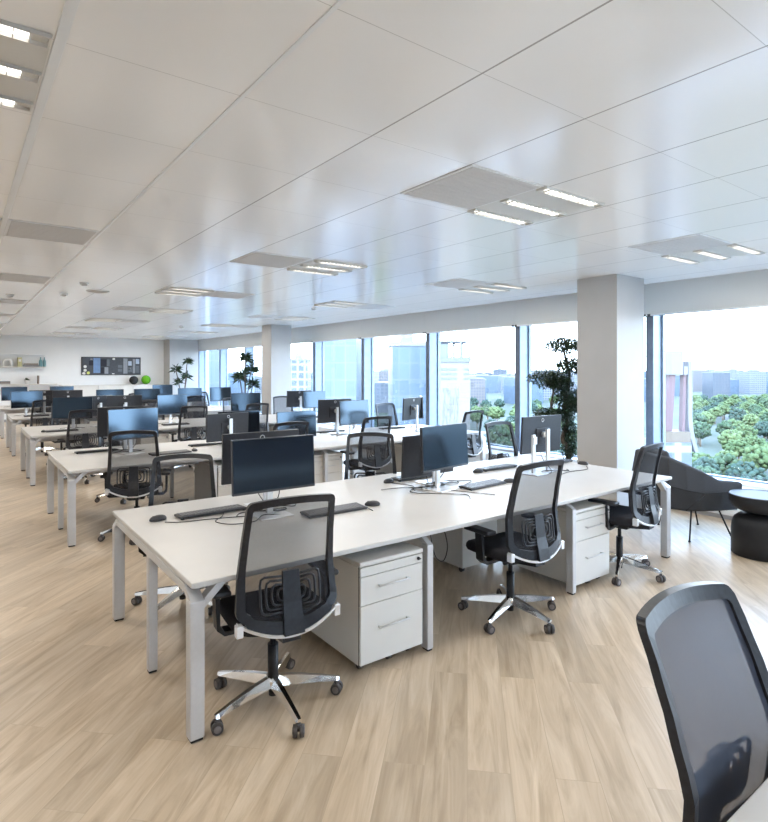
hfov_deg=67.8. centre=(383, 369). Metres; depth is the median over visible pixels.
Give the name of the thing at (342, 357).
office building
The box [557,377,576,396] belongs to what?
office building
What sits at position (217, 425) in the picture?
monitor
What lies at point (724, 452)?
tree
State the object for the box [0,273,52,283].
ceiling vent
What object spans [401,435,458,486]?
monitor
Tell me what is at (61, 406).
monitor
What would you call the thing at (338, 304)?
recessed light
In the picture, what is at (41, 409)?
chair
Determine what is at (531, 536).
chair
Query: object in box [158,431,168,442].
drawer pedestal
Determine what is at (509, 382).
office building
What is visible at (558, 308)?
roller blind
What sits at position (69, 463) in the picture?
desk
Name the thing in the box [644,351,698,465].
pylon
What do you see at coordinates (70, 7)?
trim
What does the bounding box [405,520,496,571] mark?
drawer pedestal
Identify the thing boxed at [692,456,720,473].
tree
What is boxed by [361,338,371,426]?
trim
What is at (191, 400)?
chair
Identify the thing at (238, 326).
ceiling vent
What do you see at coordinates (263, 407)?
chair
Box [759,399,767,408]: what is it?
tree
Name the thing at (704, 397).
tree
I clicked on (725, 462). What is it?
tree
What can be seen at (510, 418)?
tree
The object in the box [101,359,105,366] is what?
picture
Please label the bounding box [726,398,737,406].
tree
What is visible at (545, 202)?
recessed light
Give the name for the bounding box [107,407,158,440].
monitor
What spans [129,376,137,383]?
ball ornament
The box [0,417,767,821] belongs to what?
floor
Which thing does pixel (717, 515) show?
baseboard
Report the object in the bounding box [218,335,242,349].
roller blind
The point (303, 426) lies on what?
chair
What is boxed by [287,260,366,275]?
recessed light
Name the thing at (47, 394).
monitor
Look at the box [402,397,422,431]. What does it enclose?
monitor
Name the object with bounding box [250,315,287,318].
ceiling vent
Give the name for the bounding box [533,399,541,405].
tree
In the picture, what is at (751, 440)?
tree
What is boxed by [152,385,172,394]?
monitor
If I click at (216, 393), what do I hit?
monitor
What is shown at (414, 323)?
roller blind
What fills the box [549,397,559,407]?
tree
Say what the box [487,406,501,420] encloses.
tree
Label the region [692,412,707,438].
tree
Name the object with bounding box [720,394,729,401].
tree
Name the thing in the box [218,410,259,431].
monitor
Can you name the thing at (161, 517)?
mouse
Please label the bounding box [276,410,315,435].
monitor
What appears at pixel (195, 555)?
desk
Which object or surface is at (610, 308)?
column
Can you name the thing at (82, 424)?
chair
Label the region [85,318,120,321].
recessed light
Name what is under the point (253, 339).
roller blind
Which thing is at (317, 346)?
trim
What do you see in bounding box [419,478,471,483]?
cable
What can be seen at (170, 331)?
grille
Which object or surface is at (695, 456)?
tree
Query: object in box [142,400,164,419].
chair
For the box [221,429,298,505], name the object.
monitor
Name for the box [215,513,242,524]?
cable
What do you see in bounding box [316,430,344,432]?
keyboard
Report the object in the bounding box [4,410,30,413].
cable tray
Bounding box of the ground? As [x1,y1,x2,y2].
[259,376,767,476]
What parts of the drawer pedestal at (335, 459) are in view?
panel, pencil drawer, drawer, drawer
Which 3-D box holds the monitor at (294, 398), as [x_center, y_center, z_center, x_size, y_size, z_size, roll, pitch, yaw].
[-1.775,0.701,12.170,0.578,0.521,0.262,0,0,-37]
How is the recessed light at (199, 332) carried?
in the ceiling
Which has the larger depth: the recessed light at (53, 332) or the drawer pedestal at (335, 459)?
the recessed light at (53, 332)
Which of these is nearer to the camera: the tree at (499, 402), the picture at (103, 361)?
the picture at (103, 361)
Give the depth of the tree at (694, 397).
649.47 m
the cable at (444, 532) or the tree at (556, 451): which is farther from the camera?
the tree at (556, 451)
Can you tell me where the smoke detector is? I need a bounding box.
[79,282,88,286]
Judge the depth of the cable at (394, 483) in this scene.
4.42 m
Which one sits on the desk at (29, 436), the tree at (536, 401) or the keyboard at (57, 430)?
the keyboard at (57, 430)
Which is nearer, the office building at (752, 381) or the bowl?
the bowl
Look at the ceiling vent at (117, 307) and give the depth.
10.41 m
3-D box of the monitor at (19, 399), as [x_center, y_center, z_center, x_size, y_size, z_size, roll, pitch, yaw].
[-7.506,0.701,11.968,0.262,0.521,0.578,0,0,43]
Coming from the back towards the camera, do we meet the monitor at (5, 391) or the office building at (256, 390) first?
the office building at (256, 390)
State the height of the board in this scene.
0.640 m
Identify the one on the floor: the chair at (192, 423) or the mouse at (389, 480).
the chair at (192, 423)
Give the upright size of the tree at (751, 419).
14.459 m
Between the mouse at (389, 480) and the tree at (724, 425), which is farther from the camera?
the tree at (724, 425)
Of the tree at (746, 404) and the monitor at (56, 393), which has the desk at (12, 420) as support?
the monitor at (56, 393)
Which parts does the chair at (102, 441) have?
frame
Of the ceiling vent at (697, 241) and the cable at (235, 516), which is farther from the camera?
the ceiling vent at (697, 241)
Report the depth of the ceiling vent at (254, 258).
5.84 m
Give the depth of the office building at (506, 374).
1349.82 m
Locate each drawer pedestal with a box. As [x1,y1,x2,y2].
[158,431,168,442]
[214,460,231,496]
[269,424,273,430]
[310,541,422,668]
[314,449,342,483]
[394,442,401,471]
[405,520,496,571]
[497,499,608,585]
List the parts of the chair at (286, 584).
armrest, seat, frame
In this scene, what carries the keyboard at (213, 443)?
on the desk at (69, 463)
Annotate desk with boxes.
[0,405,31,438]
[6,406,222,455]
[20,412,356,485]
[47,424,485,546]
[112,455,671,743]
[727,778,767,821]
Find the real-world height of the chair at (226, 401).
1.104 m
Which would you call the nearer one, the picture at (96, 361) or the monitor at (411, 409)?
the monitor at (411, 409)
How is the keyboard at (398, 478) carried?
on the desk at (195, 555)
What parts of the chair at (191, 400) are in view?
frame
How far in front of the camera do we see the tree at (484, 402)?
536.66 m
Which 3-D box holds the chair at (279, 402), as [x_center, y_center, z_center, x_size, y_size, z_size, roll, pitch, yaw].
[-2.174,1.137,12.702,0.712,1.104,0.683,0,0,-35]
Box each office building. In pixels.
[208,350,218,405]
[228,371,244,392]
[254,375,261,394]
[291,353,311,410]
[312,339,360,424]
[374,368,387,381]
[374,379,387,412]
[387,335,425,424]
[470,376,484,406]
[476,374,500,392]
[492,368,506,375]
[501,373,514,375]
[502,376,514,393]
[504,377,542,403]
[532,370,555,399]
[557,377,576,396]
[644,378,645,400]
[665,375,679,395]
[692,369,709,391]
[702,370,730,400]
[723,369,743,378]
[730,379,738,396]
[739,369,767,393]
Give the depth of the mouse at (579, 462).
5.77 m
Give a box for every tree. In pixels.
[470,397,478,404]
[471,405,484,413]
[480,400,491,406]
[483,407,489,415]
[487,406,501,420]
[489,406,505,420]
[494,399,504,406]
[505,415,514,422]
[526,337,576,461]
[532,401,537,410]
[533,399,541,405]
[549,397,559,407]
[550,445,564,452]
[692,394,701,401]
[692,402,702,410]
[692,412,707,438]
[692,452,712,462]
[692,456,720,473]
[693,421,711,446]
[696,465,721,474]
[699,399,708,408]
[700,394,708,399]
[701,411,715,424]
[702,406,713,410]
[709,407,723,423]
[710,402,718,407]
[712,450,741,460]
[713,453,737,475]
[715,420,735,433]
[716,403,730,420]
[717,429,745,449]
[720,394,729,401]
[725,439,751,458]
[725,460,767,481]
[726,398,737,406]
[728,408,748,420]
[730,394,738,398]
[730,419,744,426]
[735,425,757,437]
[739,401,753,409]
[742,413,759,426]
[742,444,767,470]
[745,435,765,445]
[748,404,760,412]
[750,410,760,417]
[753,395,764,403]
[753,421,767,438]
[758,409,767,416]
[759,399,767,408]
[760,412,767,419]
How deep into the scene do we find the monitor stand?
5.27 m
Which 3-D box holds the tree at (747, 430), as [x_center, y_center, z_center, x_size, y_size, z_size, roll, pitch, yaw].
[192.751,35.253,304.665,10.694,12.873,11.005,0,0,-7]
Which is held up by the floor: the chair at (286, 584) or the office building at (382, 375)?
the chair at (286, 584)
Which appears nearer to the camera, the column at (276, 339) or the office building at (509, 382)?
the column at (276, 339)
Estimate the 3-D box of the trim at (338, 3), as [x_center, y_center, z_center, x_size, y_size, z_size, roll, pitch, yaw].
[-4.686,-1.128,7.857,0.018,0.004,26.200,0,0,-37]
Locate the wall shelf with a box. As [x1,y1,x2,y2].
[0,353,56,384]
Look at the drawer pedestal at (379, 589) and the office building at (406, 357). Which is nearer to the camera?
the drawer pedestal at (379, 589)
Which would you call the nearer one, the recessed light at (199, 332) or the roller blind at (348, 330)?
the roller blind at (348, 330)
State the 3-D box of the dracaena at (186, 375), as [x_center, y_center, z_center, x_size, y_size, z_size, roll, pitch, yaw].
[-7.304,0.597,20.597,0.994,2.187,0.634,0,0,-8]
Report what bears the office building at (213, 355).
on the ground
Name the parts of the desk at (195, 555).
leg, leg, leg, leg, edge rail, leg, leg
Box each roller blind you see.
[198,338,217,350]
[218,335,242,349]
[243,332,261,347]
[291,326,311,343]
[312,320,359,342]
[360,312,424,338]
[425,301,514,333]
[514,284,646,326]
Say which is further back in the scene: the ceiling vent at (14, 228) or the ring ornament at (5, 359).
the ring ornament at (5, 359)
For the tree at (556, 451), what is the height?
11.249 m
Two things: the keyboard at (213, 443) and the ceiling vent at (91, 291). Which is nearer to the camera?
the keyboard at (213, 443)
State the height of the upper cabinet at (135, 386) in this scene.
1.170 m
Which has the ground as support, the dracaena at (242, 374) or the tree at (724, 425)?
the tree at (724, 425)
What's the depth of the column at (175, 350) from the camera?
21.20 m
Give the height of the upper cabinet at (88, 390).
1.170 m
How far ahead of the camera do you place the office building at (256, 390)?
970.81 m
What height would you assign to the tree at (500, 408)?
14.202 m
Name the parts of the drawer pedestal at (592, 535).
panel, pencil drawer, drawer, drawer, handle, handle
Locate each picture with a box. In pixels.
[93,358,99,372]
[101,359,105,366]
[123,358,127,373]
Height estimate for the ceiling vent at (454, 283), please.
0.010 m
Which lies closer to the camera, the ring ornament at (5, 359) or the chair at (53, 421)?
the chair at (53, 421)
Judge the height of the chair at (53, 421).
1.104 m
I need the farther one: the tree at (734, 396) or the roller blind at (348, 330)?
the tree at (734, 396)
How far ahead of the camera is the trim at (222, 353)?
20.01 m
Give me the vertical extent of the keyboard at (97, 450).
0.025 m
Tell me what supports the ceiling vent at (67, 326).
in the ceiling
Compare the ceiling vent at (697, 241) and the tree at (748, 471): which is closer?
the ceiling vent at (697, 241)
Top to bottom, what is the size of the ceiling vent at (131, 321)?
0.010 m
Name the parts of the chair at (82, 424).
frame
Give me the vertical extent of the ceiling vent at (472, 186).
0.010 m
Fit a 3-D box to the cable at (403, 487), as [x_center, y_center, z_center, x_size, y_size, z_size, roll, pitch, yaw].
[0.429,0.956,4.537,0.895,0.006,0.157,0,0,11]
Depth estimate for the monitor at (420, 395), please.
9.30 m
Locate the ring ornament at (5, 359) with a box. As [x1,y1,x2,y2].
[1,358,13,366]
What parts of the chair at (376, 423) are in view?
frame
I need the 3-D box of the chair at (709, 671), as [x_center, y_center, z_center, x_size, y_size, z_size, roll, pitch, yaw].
[0.952,1.137,1.255,0.712,1.104,0.691,0,0,-35]
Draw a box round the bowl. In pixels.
[728,489,767,514]
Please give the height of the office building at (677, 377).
35.572 m
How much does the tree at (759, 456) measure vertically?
15.418 m
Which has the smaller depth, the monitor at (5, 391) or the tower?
the monitor at (5, 391)
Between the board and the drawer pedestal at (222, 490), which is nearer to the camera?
the drawer pedestal at (222, 490)
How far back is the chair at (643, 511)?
4.56 m
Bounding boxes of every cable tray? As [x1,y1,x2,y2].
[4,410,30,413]
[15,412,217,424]
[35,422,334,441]
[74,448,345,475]
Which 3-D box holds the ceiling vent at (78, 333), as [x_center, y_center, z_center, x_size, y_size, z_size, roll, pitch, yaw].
[-9.239,-1.124,17.834,0.620,0.010,0.640,0,0,-37]
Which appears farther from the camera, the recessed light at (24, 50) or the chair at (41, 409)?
the chair at (41, 409)
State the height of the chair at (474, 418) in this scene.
1.104 m
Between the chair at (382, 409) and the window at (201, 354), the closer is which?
the chair at (382, 409)
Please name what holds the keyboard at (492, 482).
on the desk at (195, 555)
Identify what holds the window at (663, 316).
in the wall
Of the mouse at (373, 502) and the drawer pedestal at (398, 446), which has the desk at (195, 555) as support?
the mouse at (373, 502)
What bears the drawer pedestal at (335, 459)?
on the floor
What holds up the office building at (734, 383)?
on the ground
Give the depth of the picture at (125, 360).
20.67 m
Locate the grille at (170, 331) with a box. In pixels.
[170,331,194,332]
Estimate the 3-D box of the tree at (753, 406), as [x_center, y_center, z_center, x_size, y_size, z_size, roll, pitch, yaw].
[305.867,34.767,471.120,9.711,13.847,9.521,0,0,16]
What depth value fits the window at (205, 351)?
21.83 m
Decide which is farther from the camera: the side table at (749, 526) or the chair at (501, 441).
the chair at (501, 441)
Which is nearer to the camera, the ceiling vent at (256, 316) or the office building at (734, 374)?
the ceiling vent at (256, 316)
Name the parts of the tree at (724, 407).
crown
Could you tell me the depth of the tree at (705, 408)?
474.64 m
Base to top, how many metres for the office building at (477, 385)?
35.102 m
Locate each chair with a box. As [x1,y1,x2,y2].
[22,400,59,455]
[46,404,67,464]
[57,409,104,483]
[95,436,148,503]
[98,430,159,544]
[131,453,229,614]
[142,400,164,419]
[169,405,207,441]
[176,396,204,417]
[202,391,209,405]
[205,493,342,737]
[222,397,230,411]
[245,403,268,430]
[273,396,292,413]
[273,421,308,434]
[340,416,391,464]
[344,432,396,479]
[375,403,397,425]
[458,460,563,634]
[462,410,483,457]
[485,421,517,459]
[588,442,665,585]
[636,581,767,821]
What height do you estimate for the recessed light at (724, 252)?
0.019 m
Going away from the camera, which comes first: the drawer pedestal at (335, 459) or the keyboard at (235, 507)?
the keyboard at (235, 507)
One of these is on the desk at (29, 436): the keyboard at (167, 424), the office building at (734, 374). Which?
the keyboard at (167, 424)
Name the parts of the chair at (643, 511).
armrest, seat, frame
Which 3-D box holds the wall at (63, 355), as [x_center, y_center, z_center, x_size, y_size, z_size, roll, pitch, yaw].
[-11.563,0.280,19.194,11.400,2.820,0.200,0,0,-37]
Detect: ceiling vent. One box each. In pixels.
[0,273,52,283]
[0,299,28,303]
[0,314,14,316]
[3,219,99,244]
[65,326,93,328]
[78,333,98,334]
[86,290,108,292]
[112,306,154,310]
[116,320,149,322]
[200,291,255,298]
[229,252,310,267]
[230,325,257,327]
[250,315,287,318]
[348,304,395,309]
[400,164,543,209]
[425,279,491,288]
[629,233,732,254]
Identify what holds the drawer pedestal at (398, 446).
on the floor
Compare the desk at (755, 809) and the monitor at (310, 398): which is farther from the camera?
the monitor at (310, 398)
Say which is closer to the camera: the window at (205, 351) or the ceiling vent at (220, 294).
the ceiling vent at (220, 294)
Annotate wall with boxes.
[0,335,207,419]
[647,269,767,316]
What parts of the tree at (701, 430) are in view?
crown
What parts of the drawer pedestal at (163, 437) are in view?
panel, pencil drawer, drawer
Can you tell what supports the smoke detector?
attached to the ceiling
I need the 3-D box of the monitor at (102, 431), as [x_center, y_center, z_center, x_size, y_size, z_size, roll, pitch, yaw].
[-3.096,0.701,6.832,0.578,0.521,0.262,0,0,-37]
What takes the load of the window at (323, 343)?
in the wall
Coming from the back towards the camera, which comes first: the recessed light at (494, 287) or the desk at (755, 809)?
the recessed light at (494, 287)
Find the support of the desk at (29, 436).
on the floor
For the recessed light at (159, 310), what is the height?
0.019 m
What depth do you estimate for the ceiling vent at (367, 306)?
10.08 m
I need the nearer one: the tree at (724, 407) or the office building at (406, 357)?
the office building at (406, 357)
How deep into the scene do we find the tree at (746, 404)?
517.36 m
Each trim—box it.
[0,0,79,241]
[0,0,345,329]
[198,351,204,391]
[219,349,225,405]
[245,347,251,392]
[313,342,321,411]
[318,424,762,515]
[325,423,767,489]
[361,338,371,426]
[426,333,436,425]
[515,326,527,451]
[646,315,661,444]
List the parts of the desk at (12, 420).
leg, leg, leg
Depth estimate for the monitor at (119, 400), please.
9.90 m
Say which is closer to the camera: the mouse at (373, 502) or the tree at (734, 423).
the mouse at (373, 502)
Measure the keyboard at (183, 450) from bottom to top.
0.025 m
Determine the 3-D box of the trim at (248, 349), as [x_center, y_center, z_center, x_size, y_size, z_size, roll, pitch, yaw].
[-4.322,0.235,18.293,0.265,2.190,0.100,0,0,-37]
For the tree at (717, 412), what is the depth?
436.94 m
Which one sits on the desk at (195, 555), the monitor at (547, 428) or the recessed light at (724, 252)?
the monitor at (547, 428)
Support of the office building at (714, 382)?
on the ground
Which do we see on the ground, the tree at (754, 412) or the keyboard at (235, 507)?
the tree at (754, 412)
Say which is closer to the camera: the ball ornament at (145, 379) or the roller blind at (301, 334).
the roller blind at (301, 334)
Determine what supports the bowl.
on the side table at (749, 526)
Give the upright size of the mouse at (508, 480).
0.033 m
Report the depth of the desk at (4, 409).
14.34 m
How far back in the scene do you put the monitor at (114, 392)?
12.92 m
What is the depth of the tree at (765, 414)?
411.82 m
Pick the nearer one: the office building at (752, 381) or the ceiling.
the ceiling
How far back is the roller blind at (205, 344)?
20.70 m
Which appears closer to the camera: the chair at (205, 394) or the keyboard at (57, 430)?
the keyboard at (57, 430)
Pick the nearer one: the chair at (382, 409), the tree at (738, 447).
the chair at (382, 409)
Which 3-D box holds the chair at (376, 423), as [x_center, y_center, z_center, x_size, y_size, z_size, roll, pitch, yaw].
[-0.216,1.137,7.456,0.712,1.104,0.683,0,0,-37]
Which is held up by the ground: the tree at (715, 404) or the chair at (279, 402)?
the tree at (715, 404)
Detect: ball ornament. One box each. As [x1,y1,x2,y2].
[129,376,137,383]
[141,375,150,383]
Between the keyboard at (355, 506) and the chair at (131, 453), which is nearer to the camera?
the keyboard at (355, 506)
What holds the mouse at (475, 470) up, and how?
on the desk at (195, 555)
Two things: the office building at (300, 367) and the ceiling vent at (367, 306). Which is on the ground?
the office building at (300, 367)
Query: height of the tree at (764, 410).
13.421 m
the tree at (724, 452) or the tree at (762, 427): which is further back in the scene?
the tree at (762, 427)
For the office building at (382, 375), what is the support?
on the ground
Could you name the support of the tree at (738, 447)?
on the ground
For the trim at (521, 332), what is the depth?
9.36 m
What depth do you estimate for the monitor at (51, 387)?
15.50 m
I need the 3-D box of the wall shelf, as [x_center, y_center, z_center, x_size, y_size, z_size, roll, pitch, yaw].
[-12.022,-0.022,18.522,2.460,1.025,0.310,0,0,-37]
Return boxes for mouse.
[149,514,166,521]
[365,500,379,505]
[383,478,393,482]
[473,469,482,472]
[503,478,512,482]
[577,461,587,464]
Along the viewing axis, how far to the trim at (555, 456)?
6.94 m
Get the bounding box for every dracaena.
[168,357,192,387]
[229,351,261,392]
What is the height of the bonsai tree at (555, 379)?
2.156 m
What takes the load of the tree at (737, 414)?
on the ground
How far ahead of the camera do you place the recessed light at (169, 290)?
8.18 m
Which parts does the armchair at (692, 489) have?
leg, leg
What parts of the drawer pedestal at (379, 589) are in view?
panel, pencil drawer, drawer, drawer, handle, handle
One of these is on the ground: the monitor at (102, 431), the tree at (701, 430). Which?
the tree at (701, 430)
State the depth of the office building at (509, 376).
976.52 m
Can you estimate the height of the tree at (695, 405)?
13.802 m
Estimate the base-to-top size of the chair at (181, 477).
1.044 m
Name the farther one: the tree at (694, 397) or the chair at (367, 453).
the tree at (694, 397)
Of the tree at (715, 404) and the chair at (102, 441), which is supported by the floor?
the chair at (102, 441)
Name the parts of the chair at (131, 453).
armrest, frame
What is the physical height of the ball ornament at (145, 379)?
0.324 m
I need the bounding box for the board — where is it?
[81,357,140,374]
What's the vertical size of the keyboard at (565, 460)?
0.025 m
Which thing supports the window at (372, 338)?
in the wall
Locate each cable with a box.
[165,516,244,522]
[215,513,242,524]
[382,487,494,494]
[394,483,470,498]
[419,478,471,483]
[430,532,447,561]
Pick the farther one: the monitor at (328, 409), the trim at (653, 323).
the monitor at (328, 409)
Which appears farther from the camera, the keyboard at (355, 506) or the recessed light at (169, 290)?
the recessed light at (169, 290)
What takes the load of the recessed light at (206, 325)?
in the ceiling
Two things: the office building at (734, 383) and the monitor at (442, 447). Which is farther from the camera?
the office building at (734, 383)
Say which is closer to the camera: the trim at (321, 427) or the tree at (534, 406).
the trim at (321, 427)
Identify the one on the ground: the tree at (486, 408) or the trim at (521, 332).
the tree at (486, 408)
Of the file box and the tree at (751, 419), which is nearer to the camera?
the file box
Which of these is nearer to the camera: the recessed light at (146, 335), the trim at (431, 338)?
the trim at (431, 338)
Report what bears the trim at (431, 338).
attached to the wall
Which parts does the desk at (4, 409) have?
leg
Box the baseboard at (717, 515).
[681,510,732,519]
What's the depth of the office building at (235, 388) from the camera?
886.75 m
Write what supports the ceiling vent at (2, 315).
in the ceiling
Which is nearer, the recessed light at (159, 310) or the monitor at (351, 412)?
the monitor at (351, 412)
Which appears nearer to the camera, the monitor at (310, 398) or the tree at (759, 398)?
the monitor at (310, 398)
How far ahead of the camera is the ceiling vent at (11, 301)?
9.33 m
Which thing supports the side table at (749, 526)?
on the floor
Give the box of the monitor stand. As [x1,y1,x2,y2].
[531,435,536,462]
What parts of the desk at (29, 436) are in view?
leg, leg, leg, edge rail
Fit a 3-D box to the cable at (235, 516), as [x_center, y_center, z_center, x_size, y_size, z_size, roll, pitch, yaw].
[-1.115,0.956,3.654,0.542,0.006,0.035,0,0,-17]
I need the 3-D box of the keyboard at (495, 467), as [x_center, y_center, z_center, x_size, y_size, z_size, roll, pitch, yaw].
[1.096,0.946,5.557,0.450,0.025,0.140,0,0,-37]
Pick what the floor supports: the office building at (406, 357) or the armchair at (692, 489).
the armchair at (692, 489)
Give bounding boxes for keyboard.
[45,429,66,431]
[74,449,107,453]
[159,449,191,454]
[161,423,177,425]
[174,504,245,519]
[188,442,221,446]
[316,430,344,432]
[334,502,366,513]
[391,474,431,481]
[458,479,505,490]
[476,464,516,471]
[556,459,572,462]
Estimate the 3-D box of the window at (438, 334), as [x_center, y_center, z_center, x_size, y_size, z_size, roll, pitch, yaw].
[1.712,0.235,10.387,0.060,2.190,2.130,0,0,-37]
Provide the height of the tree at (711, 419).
15.472 m
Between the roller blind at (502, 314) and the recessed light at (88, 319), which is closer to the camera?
the roller blind at (502, 314)
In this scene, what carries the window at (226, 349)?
in the wall
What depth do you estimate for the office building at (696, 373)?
1090.71 m
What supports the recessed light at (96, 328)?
in the ceiling
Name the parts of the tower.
wavy panel, crown post, cornice, crown post, crown post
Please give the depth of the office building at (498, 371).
1447.26 m
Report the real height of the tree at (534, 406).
14.845 m
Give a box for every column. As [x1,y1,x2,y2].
[164,339,197,394]
[262,324,290,414]
[577,274,643,505]
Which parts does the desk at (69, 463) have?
leg, leg, leg, leg, edge rail, leg, leg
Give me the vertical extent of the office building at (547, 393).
41.228 m
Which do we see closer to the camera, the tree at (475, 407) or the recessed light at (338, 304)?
the recessed light at (338, 304)
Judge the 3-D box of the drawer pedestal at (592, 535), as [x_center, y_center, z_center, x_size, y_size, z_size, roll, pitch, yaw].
[1.402,1.377,4.771,0.458,0.625,0.833,0,0,-37]
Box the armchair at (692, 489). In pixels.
[632,445,741,541]
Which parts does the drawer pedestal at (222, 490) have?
panel, drawer, drawer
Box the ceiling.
[0,0,767,339]
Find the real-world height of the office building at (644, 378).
32.892 m
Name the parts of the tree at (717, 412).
crown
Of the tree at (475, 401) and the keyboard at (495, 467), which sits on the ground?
the tree at (475, 401)
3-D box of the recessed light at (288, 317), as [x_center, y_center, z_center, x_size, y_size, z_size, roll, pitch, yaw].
[-1.951,-1.119,12.490,0.630,0.019,0.680,0,0,-37]
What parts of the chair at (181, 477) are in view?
frame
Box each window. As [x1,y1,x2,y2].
[205,351,215,405]
[226,349,227,386]
[252,347,253,392]
[322,341,360,426]
[372,338,373,416]
[437,332,487,444]
[528,325,576,456]
[662,315,767,483]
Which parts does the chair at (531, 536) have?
armrest, seat, frame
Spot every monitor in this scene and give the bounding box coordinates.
[1,387,26,406]
[11,391,42,415]
[29,390,52,399]
[50,386,73,389]
[52,390,82,396]
[52,397,92,428]
[83,395,111,408]
[96,389,123,395]
[97,406,148,436]
[106,395,141,406]
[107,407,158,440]
[134,389,159,399]
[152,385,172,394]
[157,394,186,423]
[178,388,201,395]
[206,412,248,445]
[210,387,230,407]
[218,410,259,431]
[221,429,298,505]
[231,393,260,410]
[231,434,314,515]
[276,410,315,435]
[286,390,310,410]
[303,391,324,415]
[317,399,350,434]
[337,400,368,436]
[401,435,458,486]
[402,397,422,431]
[409,395,424,427]
[413,423,467,492]
[520,414,568,470]
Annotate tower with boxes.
[441,330,470,424]
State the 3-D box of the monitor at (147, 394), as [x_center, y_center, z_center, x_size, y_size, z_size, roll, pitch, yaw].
[-5.599,0.701,13.452,0.578,0.521,0.262,0,0,-37]
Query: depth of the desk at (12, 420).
11.79 m
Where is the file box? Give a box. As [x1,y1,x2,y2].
[17,357,21,366]
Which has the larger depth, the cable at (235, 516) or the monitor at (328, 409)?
the monitor at (328, 409)
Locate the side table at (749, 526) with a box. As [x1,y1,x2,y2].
[728,489,767,561]
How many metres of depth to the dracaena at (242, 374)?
16.39 m
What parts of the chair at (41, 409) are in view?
frame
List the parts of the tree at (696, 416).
crown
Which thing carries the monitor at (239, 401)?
on the desk at (29, 436)
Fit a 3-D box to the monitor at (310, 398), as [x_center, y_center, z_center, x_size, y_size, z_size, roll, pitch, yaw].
[-1.505,0.701,11.951,0.578,0.521,0.262,0,0,-45]
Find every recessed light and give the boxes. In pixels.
[0,19,52,111]
[51,332,77,334]
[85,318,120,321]
[93,327,122,329]
[142,335,166,336]
[149,308,192,313]
[155,287,213,296]
[190,331,217,333]
[201,324,233,326]
[275,316,314,320]
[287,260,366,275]
[314,301,365,307]
[459,283,526,293]
[467,185,604,225]
[661,243,764,263]
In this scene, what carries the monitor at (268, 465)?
on the desk at (195, 555)
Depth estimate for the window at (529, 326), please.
9.43 m
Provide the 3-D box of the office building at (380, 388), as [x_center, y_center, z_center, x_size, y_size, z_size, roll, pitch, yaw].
[-13.460,25.543,572.585,46.800,32.294,30.600,0,0,-7]
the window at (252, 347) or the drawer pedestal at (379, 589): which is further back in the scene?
the window at (252, 347)
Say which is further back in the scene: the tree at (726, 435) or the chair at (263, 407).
the tree at (726, 435)
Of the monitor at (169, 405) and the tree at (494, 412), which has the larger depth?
the tree at (494, 412)
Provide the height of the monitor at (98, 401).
0.521 m
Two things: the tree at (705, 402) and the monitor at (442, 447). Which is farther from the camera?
the tree at (705, 402)
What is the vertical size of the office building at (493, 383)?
33.823 m
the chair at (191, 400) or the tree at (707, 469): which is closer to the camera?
the chair at (191, 400)
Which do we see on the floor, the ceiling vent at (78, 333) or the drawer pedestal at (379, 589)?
the drawer pedestal at (379, 589)

